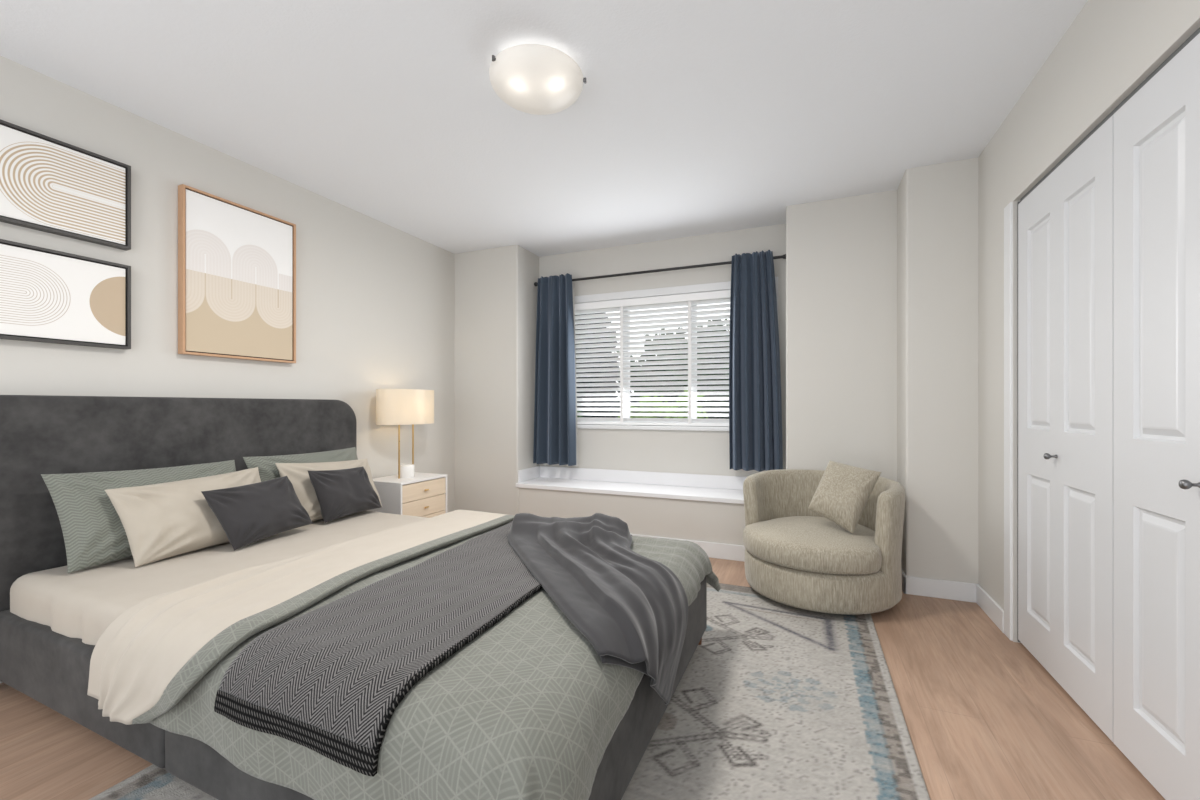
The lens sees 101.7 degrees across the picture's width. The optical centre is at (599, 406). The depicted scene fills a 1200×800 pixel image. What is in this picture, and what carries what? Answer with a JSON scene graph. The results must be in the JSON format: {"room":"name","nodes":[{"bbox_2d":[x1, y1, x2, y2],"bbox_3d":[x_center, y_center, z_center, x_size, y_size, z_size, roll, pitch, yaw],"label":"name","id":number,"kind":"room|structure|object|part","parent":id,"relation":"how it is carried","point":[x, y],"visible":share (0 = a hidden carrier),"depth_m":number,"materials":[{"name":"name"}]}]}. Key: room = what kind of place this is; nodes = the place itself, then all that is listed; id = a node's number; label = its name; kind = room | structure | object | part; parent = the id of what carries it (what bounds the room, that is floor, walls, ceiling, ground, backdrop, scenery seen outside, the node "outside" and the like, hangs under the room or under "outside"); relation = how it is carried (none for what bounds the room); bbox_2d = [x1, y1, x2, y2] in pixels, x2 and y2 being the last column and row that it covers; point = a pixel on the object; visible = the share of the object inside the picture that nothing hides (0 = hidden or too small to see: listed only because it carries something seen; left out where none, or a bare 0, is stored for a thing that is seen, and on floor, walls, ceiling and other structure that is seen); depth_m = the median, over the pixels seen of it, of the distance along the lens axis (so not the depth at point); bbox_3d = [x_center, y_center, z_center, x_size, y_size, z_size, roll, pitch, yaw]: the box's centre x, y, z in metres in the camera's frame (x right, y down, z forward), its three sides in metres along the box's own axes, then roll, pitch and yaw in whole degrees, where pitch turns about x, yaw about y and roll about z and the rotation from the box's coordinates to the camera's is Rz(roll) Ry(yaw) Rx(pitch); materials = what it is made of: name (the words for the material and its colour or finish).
{"room":"bedroom","nodes":[
{"label":"bedroom","id":0,"kind":"room"},
{"bbox_2d":[0,56,454,512],"bbox_3d":[-2.044,-0.147,2.752,0.120,2.440,4.600,0,0,23],"label":"wall","id":1,"kind":"structure","parent":0,"point":[375,300],"depth_m":2.79,"materials":[{"name":"paint"}]},
{"bbox_2d":[0,119,130,250],"bbox_3d":[-2.334,-0.911,1.843,0.042,0.382,0.870,0,0,23],"label":"framed print","id":2,"kind":"object","parent":1,"relation":"attached to","point":[48,184],"visible":1,"depth_m":2.04},
{"bbox_2d":[0,239,130,348],"bbox_3d":[-2.334,-0.454,1.843,0.042,0.380,0.870,0,0,23],"label":"framed print","id":3,"kind":"object","parent":1,"relation":"attached to","point":[47,295],"visible":1,"depth_m":2.04},
{"bbox_2d":[178,184,295,362],"bbox_3d":[-1.976,-0.684,2.701,0.042,0.841,0.585,0,0,23],"label":"framed print","id":4,"kind":"object","parent":1,"relation":"attached to","point":[237,262],"visible":1,"depth_m":2.65,"materials":[{"name":"beige paper"}]},
{"bbox_2d":[455,245,538,515],"bbox_3d":[-0.905,-0.147,4.481,0.666,2.440,0.510,0,0,23],"label":"wall","id":5,"kind":"structure","parent":0,"point":[496,292],"depth_m":4.24,"materials":[{"name":"paint"}]},
{"bbox_2d":[0,0,1087,256],"bbox_3d":[-0.250,-1.417,2.002,4.068,0.100,4.600,0,0,23],"label":"ceiling","id":6,"kind":"structure","parent":0,"point":[689,118],"depth_m":2.12,"materials":[{"name":"paint"}]},
{"bbox_2d":[489,44,585,114],"bbox_3d":[-0.259,-1.310,2.000,0.382,0.114,0.382,0,0,23],"label":"ceiling light","id":7,"kind":"object","parent":6,"relation":"attached to","point":[536,79],"visible":1,"depth_m":1.91,"materials":[{"name":"white glass"}]},
{"bbox_2d":[0,558,1164,799],"bbox_3d":[-0.250,1.113,2.002,4.068,0.080,4.600,0,0,23],"label":"floor","id":8,"kind":"structure","parent":0,"point":[985,720],"depth_m":1.62,"materials":[{"name":"brown wood"}]},
{"bbox_2d":[0,395,706,799],"bbox_3d":[-0.927,0.515,2.012,2.423,1.121,1.710,0,0,24],"label":"upholstered bed","id":9,"kind":"object","parent":8,"relation":"on","point":[40,434],"visible":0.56,"depth_m":1.89,"materials":[{"name":"grey fabric"}]},
{"bbox_3d":[-1.714,0.884,1.600,1.142,0.246,0.060,0,0,24],"label":"rail","id":10,"kind":"part","parent":9,"relation":"part of","materials":[{"name":"grey fabric"}]},
{"bbox_3d":[-1.995,0.489,2.485,0.088,1.068,1.710,0,0,24],"label":"headboard","id":11,"kind":"part","parent":9,"relation":"part of","materials":[{"name":"grey fabric"}]},
{"bbox_2d":[10,511,427,644],"bbox_3d":[-0.899,0.743,2.012,2.294,0.228,1.431,0,0,24],"label":"mattress","id":12,"kind":"object","parent":9,"relation":"on","point":[82,604],"visible":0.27,"depth_m":1.82,"materials":[{"name":"beige fabric"}]},
{"bbox_2d":[41,460,235,573],"bbox_3d":[-1.921,0.441,2.156,0.208,0.365,0.705,0,0,23],"label":"pillow","id":13,"kind":"object","parent":12,"relation":"on","point":[94,534],"visible":0.55,"depth_m":1.92,"materials":[{"name":"green fabric"}]},
{"bbox_2d":[105,467,260,566],"bbox_3d":[-1.781,0.467,2.187,0.215,0.320,0.600,0,0,23],"label":"pillow","id":14,"kind":"object","parent":12,"relation":"on","point":[160,521],"visible":0.7,"depth_m":2.04,"materials":[{"name":"beige fabric"}]},
{"bbox_2d":[201,476,312,549],"bbox_3d":[-1.591,0.488,2.304,0.183,0.274,0.456,0,0,23],"label":"cushion","id":15,"kind":"object","parent":12,"relation":"on","point":[247,514],"visible":1,"depth_m":2.24,"materials":[{"name":"fabric"}]},
{"bbox_2d":[243,447,357,481],"bbox_3d":[-1.640,0.441,2.810,0.179,0.365,0.710,0,0,23],"label":"pillow","id":16,"kind":"object","parent":12,"relation":"on","point":[267,468],"visible":0.3,"depth_m":2.70,"materials":[{"name":"green fabric"}]},
{"bbox_2d":[275,459,381,520],"bbox_3d":[-1.528,0.460,2.801,0.202,0.330,0.580,0,0,23],"label":"pillow","id":17,"kind":"object","parent":12,"relation":"on","point":[297,473],"visible":0.35,"depth_m":2.63,"materials":[{"name":"beige fabric"}]},
{"bbox_2d":[307,467,381,522],"bbox_3d":[-1.430,0.478,2.774,0.150,0.280,0.435,0,0,23],"label":"cushion","id":18,"kind":"object","parent":12,"relation":"on","point":[343,492],"visible":1,"depth_m":2.69,"materials":[{"name":"fabric"}]},
{"bbox_2d":[87,510,720,799],"bbox_3d":[-0.455,0.744,1.818,1.491,0.380,1.668,0,0,24],"label":"duvet","id":19,"kind":"object","parent":12,"relation":"on","point":[528,708],"visible":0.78,"depth_m":1.19,"materials":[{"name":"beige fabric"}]},
{"bbox_2d":[214,521,542,776],"bbox_3d":[-0.432,0.647,1.748,0.576,0.140,1.504,0,0,21],"label":"throw","id":20,"kind":"object","parent":19,"relation":"on","point":[329,680],"visible":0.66,"depth_m":1.18,"materials":[{"name":"fabric"}]},
{"bbox_2d":[507,513,687,704],"bbox_3d":[-0.009,0.683,1.851,0.538,0.389,1.298,0,0,-21],"label":"blanket","id":21,"kind":"object","parent":19,"relation":"on","point":[629,605],"visible":1,"depth_m":1.55,"materials":[{"name":"grey fabric"}]},
{"bbox_3d":[-0.677,0.884,1.141,1.119,0.246,0.060,0,0,24],"label":"rail","id":22,"kind":"part","parent":9,"relation":"part of","materials":[{"name":"grey fabric"}]},
{"bbox_3d":[0.155,0.884,1.549,0.068,0.246,1.480,0,0,24],"label":"foot rail","id":23,"kind":"part","parent":9,"relation":"part of","materials":[{"name":"grey fabric"}]},
{"bbox_2d":[366,472,446,517],"bbox_3d":[-1.412,0.796,3.587,0.366,0.555,0.470,0,0,23],"label":"nightstand","id":24,"kind":"object","parent":8,"relation":"on","point":[423,494],"visible":0.44,"depth_m":3.46,"materials":[{"name":"white paint"}]},
{"bbox_2d":[376,389,433,478],"bbox_3d":[-1.424,0.197,3.593,0.300,0.642,0.476,0,0,23],"label":"table lamp","id":25,"kind":"object","parent":24,"relation":"on","point":[398,407],"visible":1,"depth_m":3.44,"materials":[{"name":"beige fabric"}]},
{"bbox_3d":[-1.451,0.298,3.528,0.012,0.440,0.012,0,0,23],"label":"stem","id":26,"kind":"part","parent":25,"relation":"part of","materials":[{"name":"gold metal"}]},
{"bbox_3d":[-1.424,0.001,3.593,0.300,0.250,0.476,0,0,23],"label":"lamp shade","id":27,"kind":"part","parent":25,"relation":"part of","materials":[{"name":"white fabric"}]},
{"bbox_3d":[-1.399,0.298,3.654,0.012,0.440,0.012,0,0,23],"label":"stem","id":28,"kind":"part","parent":25,"relation":"part of","materials":[{"name":"gold metal"}]},
{"bbox_3d":[-1.407,0.724,3.586,0.317,0.122,0.432,0,0,23],"label":"drawer","id":29,"kind":"part","parent":24,"relation":"part of","materials":[{"name":"brown wood"}]},
{"bbox_3d":[-1.407,0.600,3.586,0.317,0.119,0.432,0,0,23],"label":"drawer","id":30,"kind":"part","parent":24,"relation":"part of","materials":[{"name":"brown wood"}]},
{"bbox_3d":[-1.407,0.861,3.586,0.317,0.144,0.432,0,0,23],"label":"drawer","id":31,"kind":"part","parent":24,"relation":"part of","materials":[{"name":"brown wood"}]},
{"bbox_2d":[89,583,929,799],"bbox_3d":[-0.111,1.069,1.645,2.105,0.008,3.050,0,0,23],"label":"area rug","id":32,"kind":"object","parent":8,"relation":"on","point":[776,700],"visible":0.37,"depth_m":1.64,"materials":[{"name":"fabric"}]},
{"bbox_2d":[743,469,905,614],"bbox_3d":[1.254,0.737,2.806,0.849,0.655,0.875,0,0,44],"label":"swivel chair","id":33,"kind":"object","parent":32,"relation":"on","point":[795,556],"visible":0.92,"depth_m":2.51,"materials":[{"name":"beige fabric"}]},
{"bbox_2d":[743,516,881,574],"bbox_3d":[1.216,0.745,2.767,0.727,0.168,0.766,0,0,44],"label":"seat cushion","id":34,"kind":"object","parent":33,"relation":"on","point":[804,545],"depth_m":2.52,"materials":[{"name":"beige fabric"}]},
{"bbox_2d":[808,460,880,533],"bbox_3d":[1.337,0.490,2.676,0.266,0.357,0.269,0,0,-34],"label":"throw pillow","id":35,"kind":"object","parent":33,"relation":"on","point":[842,494],"visible":1,"depth_m":2.62,"materials":[{"name":"beige fabric"}]},
{"bbox_2d":[516,466,746,561],"bbox_3d":[0.344,0.806,3.864,2.116,0.535,0.399,0,0,23],"label":"window bench","id":36,"kind":"object","parent":8,"relation":"on","point":[707,511],"visible":0.59,"depth_m":3.75,"materials":[{"name":"paint"}]},
{"bbox_3d":[0.281,0.874,3.713,2.116,0.398,0.032,0,0,23],"label":"panel","id":37,"kind":"part","parent":36,"relation":"part of","materials":[{"name":"paint"}]},
{"bbox_2d":[539,224,785,476],"bbox_3d":[0.451,-0.147,4.118,2.156,2.440,0.153,0,0,23],"label":"wall","id":38,"kind":"structure","parent":0,"point":[668,451],"depth_m":3.99,"materials":[{"name":"paint"}]},
{"bbox_2d":[534,254,785,285],"bbox_3d":[0.399,-1.099,4.005,2.116,0.060,0.097,0,0,23],"label":"curtain rod","id":39,"kind":"object","parent":38,"relation":"attached to","point":[784,255],"visible":0.71,"depth_m":3.93,"materials":[{"name":"black metal"}]},
{"bbox_2d":[533,273,577,466],"bbox_3d":[-0.394,-0.308,4.264,0.411,1.667,0.146,0,0,23],"label":"curtain","id":40,"kind":"object","parent":39,"relation":"hanging from","point":[555,404],"visible":1,"depth_m":4.23,"materials":[{"name":"blue fabric"}]},
{"bbox_3d":[0.404,-1.099,3.972,2.082,0.021,0.021,0,0,23],"label":"rod","id":41,"kind":"part","parent":39,"relation":"part of","materials":[{"name":"black metal"}]},
{"bbox_2d":[729,250,782,471],"bbox_3d":[1.153,-0.324,3.618,0.378,1.636,0.145,0,0,23],"label":"curtain","id":42,"kind":"object","parent":39,"relation":"hanging from","point":[755,404],"visible":0.95,"depth_m":3.60,"materials":[{"name":"blue fabric"}]},
{"bbox_2d":[574,277,777,430],"bbox_3d":[0.457,-0.392,4.087,1.950,1.164,0.160,0,0,23],"label":"window","id":43,"kind":"structure","parent":38,"relation":"in","point":[721,286],"depth_m":4.02,"materials":[{"name":"white paint"}]},
{"bbox_2d":[575,290,730,425],"bbox_3d":[0.443,-0.375,4.054,1.822,1.058,0.076,0,0,23],"label":"window blind","id":44,"kind":"object","parent":43,"relation":"attached to","point":[715,297],"visible":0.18,"depth_m":4.05,"materials":[{"name":"white plastic"}]},
{"bbox_3d":[0.447,0.143,4.061,1.806,0.022,0.052,0,0,23],"label":"rail","id":45,"kind":"part","parent":44,"relation":"part of","materials":[{"name":"white plastic"}]},
{"bbox_3d":[0.446,0.174,4.059,1.950,0.032,0.100,0,0,23],"label":"sill","id":46,"kind":"part","parent":43,"relation":"part of","materials":[{"name":"white paint"}]},
{"bbox_3d":[0.476,-0.377,4.131,1.830,1.070,0.065,0,0,23],"label":"frame","id":47,"kind":"part","parent":43,"relation":"part of","materials":[{"name":"white paint"}]},
{"bbox_3d":[0.435,-0.408,4.034,1.950,1.131,0.014,0,0,23],"label":"casing","id":48,"kind":"part","parent":43,"relation":"part of","materials":[{"name":"white paint"}]},
{"bbox_2d":[786,190,896,480],"bbox_3d":[1.671,-0.147,3.420,0.675,2.440,0.480,0,0,23],"label":"wall","id":49,"kind":"structure","parent":0,"point":[841,253],"depth_m":3.20,"materials":[{"name":"paint"}]},
{"bbox_2d":[897,157,977,583],"bbox_3d":[2.070,-0.147,3.096,0.350,2.440,0.770,0,0,23],"label":"wall pillar","id":50,"kind":"structure","parent":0,"point":[937,204],"depth_m":2.75,"materials":[{"name":"paint"}]},
{"bbox_2d":[901,568,975,602],"bbox_3d":[1.964,1.022,2.873,0.354,0.102,0.303,0,0,23],"label":"baseboard","id":51,"kind":"structure","parent":50,"relation":"attached to","point":[936,588],"depth_m":2.73,"materials":[{"name":"white paint"}]},
{"bbox_2d":[978,0,1199,642],"bbox_3d":[1.548,-0.147,1.250,0.130,2.440,4.600,0,0,23],"label":"wall","id":52,"kind":"structure","parent":0,"point":[1111,47],"depth_m":2.13,"materials":[{"name":"paint"}]},
{"bbox_2d":[976,584,1003,632],"bbox_3d":[1.991,1.022,2.496,0.013,0.102,0.399,0,0,23],"label":"baseboard","id":53,"kind":"structure","parent":52,"relation":"attached to","point":[987,604],"depth_m":2.47,"materials":[{"name":"white paint"}]},
{"bbox_2d":[1004,202,1012,640],"bbox_3d":[1.914,0.067,2.268,0.040,2.012,0.079,0,0,23],"label":"trim","id":54,"kind":"structure","parent":52,"relation":"attached to","point":[1008,210],"depth_m":2.26,"materials":[{"name":"white paint"}]},
{"bbox_2d":[1018,115,1112,741],"bbox_3d":[1.747,0.069,1.873,0.071,1.967,0.736,0,0,23],"label":"door","id":55,"kind":"structure","parent":52,"relation":"in","point":[1065,224],"depth_m":1.78,"materials":[{"name":"white paint"}]},
{"bbox_3d":[1.732,0.191,1.879,0.039,0.025,0.025,0,0,23],"label":"knob","id":56,"kind":"part","parent":55,"relation":"part of","materials":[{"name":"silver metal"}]},
{"bbox_2d":[1018,27,1199,641],"bbox_3d":[1.629,0.062,1.521,0.048,2.002,1.484,0,0,23],"label":"trim","id":57,"kind":"structure","parent":52,"relation":"attached to","point":[1197,31],"depth_m":1.50,"materials":[{"name":"wood"}]},
{"bbox_2d":[1113,33,1199,799],"bbox_3d":[1.462,0.069,1.190,0.071,1.967,0.736,0,0,23],"label":"door","id":58,"kind":"structure","parent":52,"relation":"in","point":[1156,132],"depth_m":1.34,"materials":[{"name":"white paint"}]},
{"bbox_3d":[1.447,0.191,1.196,0.039,0.025,0.025,0,0,23],"label":"knob","id":59,"kind":"part","parent":58,"relation":"part of","materials":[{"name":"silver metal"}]},
{"label":"outside","id":60,"kind":"structure","parent":0,"visible":0},
{"bbox_3d":[7.588,2.323,37.582,65.000,0.100,64.800,0,0,23],"label":"lawn","id":61,"kind":"structure","parent":60,"visible":0},
{"bbox_2d":[575,313,636,417],"bbox_3d":[-0.466,-0.894,12.730,4.380,6.632,2.639,0,0,23],"label":"conifer tree","id":62,"kind":"object","parent":61,"relation":"on","point":[593,313],"visible":0.06,"depth_m":12.30,"materials":[{"name":"green plant"}]},
{"bbox_2d":[618,390,707,418],"bbox_3d":[0.976,1.008,7.109,1.972,2.531,1.391,0,0,23],"label":"shrub","id":63,"kind":"object","parent":61,"relation":"on","point":[698,417],"visible":0.02,"depth_m":7.07,"materials":[{"name":"green plant"}]},
{"bbox_2d":[617,319,729,418],"bbox_3d":[2.926,-0.127,13.547,5.634,4.801,2.431,0,0,23],"label":"leafy tree","id":64,"kind":"object","parent":61,"relation":"on","point":[720,319],"visible":0.09,"depth_m":13.11,"materials":[{"name":"green plant"}]}
]}

